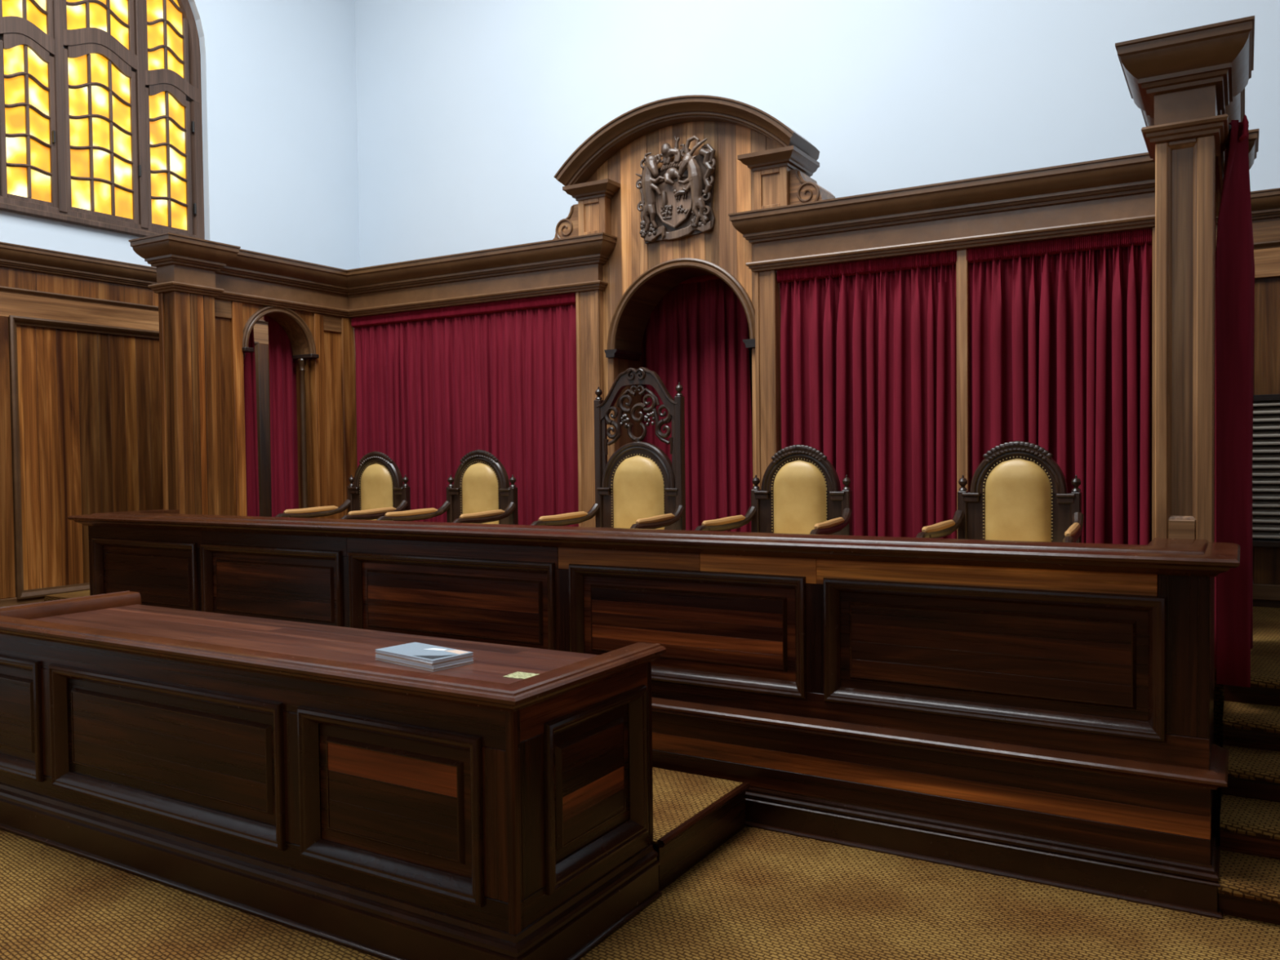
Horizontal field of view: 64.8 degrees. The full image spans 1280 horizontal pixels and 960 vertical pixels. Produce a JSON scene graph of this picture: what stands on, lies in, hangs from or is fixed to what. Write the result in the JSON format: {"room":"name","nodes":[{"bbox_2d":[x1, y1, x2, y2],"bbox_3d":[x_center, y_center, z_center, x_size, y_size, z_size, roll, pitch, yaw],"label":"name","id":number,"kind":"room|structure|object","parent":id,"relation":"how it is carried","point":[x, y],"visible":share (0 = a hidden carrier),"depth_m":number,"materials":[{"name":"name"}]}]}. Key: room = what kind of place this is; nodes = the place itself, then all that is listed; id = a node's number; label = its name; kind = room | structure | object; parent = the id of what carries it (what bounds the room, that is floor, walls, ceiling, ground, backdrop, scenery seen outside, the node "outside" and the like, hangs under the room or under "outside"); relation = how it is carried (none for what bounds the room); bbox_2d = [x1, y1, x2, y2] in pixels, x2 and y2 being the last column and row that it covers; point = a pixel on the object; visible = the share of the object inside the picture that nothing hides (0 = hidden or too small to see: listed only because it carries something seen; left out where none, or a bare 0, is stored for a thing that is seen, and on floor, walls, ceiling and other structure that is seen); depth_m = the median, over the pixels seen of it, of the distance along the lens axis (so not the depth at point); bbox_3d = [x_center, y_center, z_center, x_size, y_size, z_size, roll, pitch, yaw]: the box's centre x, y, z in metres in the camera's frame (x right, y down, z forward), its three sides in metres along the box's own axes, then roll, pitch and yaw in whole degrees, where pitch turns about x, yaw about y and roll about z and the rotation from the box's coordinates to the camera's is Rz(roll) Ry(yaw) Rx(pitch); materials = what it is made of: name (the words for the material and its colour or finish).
{"room":"courtroom","nodes":[
{"label":"courtroom","id":0,"kind":"room"},
{"bbox_2d":[0,0,359,607],"bbox_3d":[-6.346,-2.362,5.352,0.439,8.000,12.795,0,2,31],"label":"wall","id":1,"kind":"structure","parent":0,"point":[81,423],"depth_m":8.61,"materials":[{"name":"white paint"}]},
{"bbox_2d":[0,0,204,239],"bbox_3d":[-4.477,-3.442,8.409,0.200,2.730,1.970,0,2,31],"label":"window","id":2,"kind":"structure","parent":1,"relation":"in","point":[103,130],"depth_m":8.46,"materials":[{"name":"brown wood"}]},
{"bbox_2d":[0,805,1279,959],"bbox_3d":[-0.947,1.715,2.243,12.920,0.120,13.380,0,2,31],"label":"floor","id":3,"kind":"structure","parent":0,"point":[762,894],"depth_m":3.68,"materials":[{"name":"carpet"}]},
{"bbox_2d":[0,591,666,959],"bbox_3d":[-1.631,1.123,4.384,3.489,0.971,0.937,0,2,31],"label":"desk","id":4,"kind":"object","parent":3,"relation":"on","point":[285,773],"visible":0.97,"depth_m":3.70,"materials":[{"name":"brown wood"}]},
{"bbox_2d":[375,657,473,671],"bbox_3d":[-0.841,0.700,3.925,0.364,0.010,0.195,1,2,40],"label":"booklet","id":5,"kind":"object","parent":4,"relation":"on","point":[376,658],"visible":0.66,"depth_m":3.82,"materials":[{"name":"beige paper"}]},
{"bbox_2d":[375,654,473,668],"bbox_3d":[-0.841,0.690,3.925,0.360,0.010,0.195,1,2,40],"label":"booklet","id":6,"kind":"object","parent":5,"relation":"on","point":[376,655],"visible":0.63,"depth_m":3.83,"materials":[{"name":"white paper"}]},
{"bbox_2d":[375,652,472,666],"bbox_3d":[-0.841,0.680,3.924,0.356,0.010,0.195,1,2,41],"label":"booklet","id":7,"kind":"object","parent":6,"relation":"on","point":[377,653],"visible":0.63,"depth_m":3.82,"materials":[{"name":"beige paper"}]},
{"bbox_2d":[374,641,473,663],"bbox_3d":[-0.841,0.670,3.924,0.360,0.010,0.195,1,2,40],"label":"booklet","id":8,"kind":"object","parent":7,"relation":"on","point":[428,653],"visible":1,"depth_m":3.90,"materials":[{"name":"white paper"}]},
{"bbox_2d":[413,654,454,659],"bbox_3d":[-0.780,0.666,3.837,0.125,0.001,0.115,1,2,40],"label":"print","id":9,"kind":"object","parent":8,"relation":"on","point":[415,656],"depth_m":3.80,"materials":[{"name":"grey paper"}]},
{"bbox_2d":[426,648,447,650],"bbox_3d":[-0.802,0.663,3.956,0.095,0.001,0.032,0,2,21],"label":"print","id":10,"kind":"object","parent":8,"relation":"on","point":[427,649],"depth_m":3.95,"materials":[{"name":"white paper"}]},
{"bbox_2d":[445,649,467,653],"bbox_3d":[-0.713,0.664,3.901,0.105,0.001,0.050,1,2,40],"label":"print","id":11,"kind":"object","parent":8,"relation":"on","point":[447,651],"depth_m":3.89,"materials":[{"name":"beige paper"}]},
{"bbox_2d":[503,671,537,679],"bbox_3d":[-0.417,0.707,3.640,0.124,0.002,0.090,0,2,28],"label":"printed card","id":12,"kind":"object","parent":4,"relation":"on","point":[521,675],"visible":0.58,"depth_m":3.64,"materials":[{"name":"beige paper"}]},
{"bbox_2d":[67,509,1239,919],"bbox_3d":[-0.832,0.905,5.728,7.283,1.319,0.679,0,2,31],"label":"bench","id":13,"kind":"object","parent":3,"relation":"on","point":[1037,712],"visible":0.86,"depth_m":4.34,"materials":[{"name":"brown wood"}]},
{"bbox_2d":[44,590,1279,806],"bbox_3d":[1.451,1.200,6.248,12.320,0.650,3.420,0,2,31],"label":"platform","id":14,"kind":"object","parent":3,"relation":"on","point":[1265,651],"visible":0.14,"depth_m":5.20,"materials":[{"name":"wood"}]},
{"bbox_2d":[275,451,410,519],"bbox_3d":[-2.334,0.324,7.980,0.769,1.102,0.785,0,2,31],"label":"carved chair","id":15,"kind":"object","parent":14,"relation":"on","point":[378,488],"visible":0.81,"depth_m":8.19,"materials":[{"name":"beige leather"}]},
{"bbox_2d":[376,449,518,524],"bbox_3d":[-1.399,0.327,7.420,0.769,1.102,0.785,0,2,31],"label":"carved chair","id":16,"kind":"object","parent":14,"relation":"on","point":[481,492],"visible":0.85,"depth_m":7.63,"materials":[{"name":"beige leather"}]},
{"bbox_2d":[530,367,685,529],"bbox_3d":[-0.192,0.058,6.689,0.810,1.650,0.786,0,2,31],"label":"chair","id":17,"kind":"object","parent":14,"relation":"on","point":[639,486],"visible":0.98,"depth_m":6.93,"materials":[{"name":"brown wood"}]},
{"bbox_2d":[128,15,1259,685],"bbox_3d":[-0.015,-0.946,7.038,7.390,3.635,2.790,0,2,31],"label":"wood paneling","id":18,"kind":"structure","parent":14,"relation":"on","point":[1188,86],"depth_m":7.27,"materials":[{"name":"brown wood"}]},
{"bbox_2d":[243,327,259,516],"bbox_3d":[-3.380,-0.305,8.574,0.083,2.338,0.258,0,2,31],"label":"velvet curtain","id":19,"kind":"object","parent":18,"relation":"hanging from","point":[250,381],"visible":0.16,"depth_m":8.63,"materials":[{"name":"red fabric"}]},
{"bbox_2d":[263,315,298,516],"bbox_3d":[-3.080,-0.321,9.062,0.096,2.338,0.601,0,2,31],"label":"velvet curtain","id":20,"kind":"object","parent":18,"relation":"hanging from","point":[282,366],"visible":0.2,"depth_m":8.91,"materials":[{"name":"red fabric"}]},
{"bbox_2d":[351,293,578,526],"bbox_3d":[-1.549,-0.330,8.674,2.501,2.340,0.110,0,2,31],"label":"velvet curtain","id":21,"kind":"object","parent":18,"relation":"hanging from","point":[435,387],"visible":0.77,"depth_m":8.54,"materials":[{"name":"red fabric"}]},
{"bbox_2d":[635,135,715,244],"bbox_3d":[0.254,-2.168,7.470,0.678,0.754,0.130,0,2,31],"label":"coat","id":22,"kind":"object","parent":18,"relation":"attached to","point":[675,203],"visible":1,"depth_m":7.46,"materials":[{"name":"brown wood"}]},
{"bbox_2d":[640,275,711,530],"bbox_3d":[0.266,-0.423,8.192,0.846,2.508,0.102,0,2,31],"label":"velvet curtain","id":23,"kind":"object","parent":18,"relation":"hanging from","point":[676,344],"visible":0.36,"depth_m":8.10,"materials":[{"name":"red fabric"}]},
{"bbox_2d":[553,94,819,186],"bbox_3d":[0.324,-2.528,7.577,2.000,0.508,0.550,0,2,31],"label":"pediment","id":24,"kind":"object","parent":18,"relation":"attached to","point":[738,131],"depth_m":7.41,"materials":[{"name":"brown wood"}]},
{"bbox_2d":[705,274,752,532],"bbox_3d":[0.882,-0.420,7.787,0.774,2.508,0.104,0,2,29],"label":"velvet curtain","id":25,"kind":"object","parent":18,"relation":"hanging from","point":[731,454],"visible":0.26,"depth_m":7.87,"materials":[{"name":"red fabric"}]},
{"bbox_2d":[776,249,957,538],"bbox_3d":[1.525,-0.320,6.830,1.255,2.340,0.125,0,2,33],"label":"velvet curtain","id":26,"kind":"object","parent":18,"relation":"hanging from","point":[868,348],"visible":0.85,"depth_m":6.76,"materials":[{"name":"red fabric"}]},
{"bbox_2d":[965,228,1152,545],"bbox_3d":[2.567,-0.316,6.210,1.076,2.340,0.144,0,2,31],"label":"velvet curtain","id":27,"kind":"object","parent":18,"relation":"hanging from","point":[1061,330],"visible":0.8,"depth_m":6.13,"materials":[{"name":"red fabric"}]},
{"bbox_3d":[2.872,-1.519,4.907,0.024,0.024,1.450,0,2,31],"label":"curtain rod","id":28,"kind":"object","parent":18,"relation":"attached to","visible":0},
{"bbox_2d":[1214,114,1254,687],"bbox_3d":[2.861,-0.340,4.866,0.176,2.446,1.304,0,2,31],"label":"velvet curtain","id":29,"kind":"object","parent":28,"relation":"hanging from","point":[1234,251],"visible":0.98,"depth_m":4.34,"materials":[{"name":"red fabric"}]},
{"bbox_2d":[694,444,852,535],"bbox_3d":[0.832,0.335,6.085,0.769,1.102,0.785,0,2,31],"label":"carved chair","id":30,"kind":"object","parent":14,"relation":"on","point":[800,492],"visible":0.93,"depth_m":6.32,"materials":[{"name":"beige leather"}]},
{"bbox_2d":[915,440,1084,542],"bbox_3d":[1.959,0.339,5.411,0.769,1.102,0.785,0,2,31],"label":"carved chair","id":31,"kind":"object","parent":14,"relation":"on","point":[1018,492],"visible":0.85,"depth_m":5.65,"materials":[{"name":"beige leather"}]},
{"bbox_2d":[652,767,750,891],"bbox_3d":[-2.269,1.478,5.774,5.985,0.205,0.788,0,2,31],"label":"platform","id":32,"kind":"object","parent":3,"relation":"on","point":[694,815],"visible":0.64,"depth_m":4.30,"materials":[{"name":"brown carpet"}]},
{"bbox_2d":[1217,672,1279,924],"bbox_3d":[3.099,1.243,3.798,1.575,0.650,1.308,0,2,31],"label":"carpeted steps","id":33,"kind":"structure","parent":3,"relation":"on","point":[1249,873],"depth_m":4.06,"materials":[{"name":"brown carpet"}]},
{"bbox_2d":[355,0,1279,608],"bbox_3d":[2.327,-2.523,7.690,12.920,8.000,0.439,0,2,31],"label":"wall","id":34,"kind":"structure","parent":0,"point":[468,112],"depth_m":8.26,"materials":[{"name":"white paint"}]},
{"bbox_2d":[1252,394,1279,547],"bbox_3d":[4.334,-0.059,6.414,1.430,0.990,0.067,0,2,31],"label":"air vent","id":35,"kind":"object","parent":34,"relation":"in","point":[1266,407],"visible":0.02,"depth_m":6.57,"materials":[{"name":"grey metal"}]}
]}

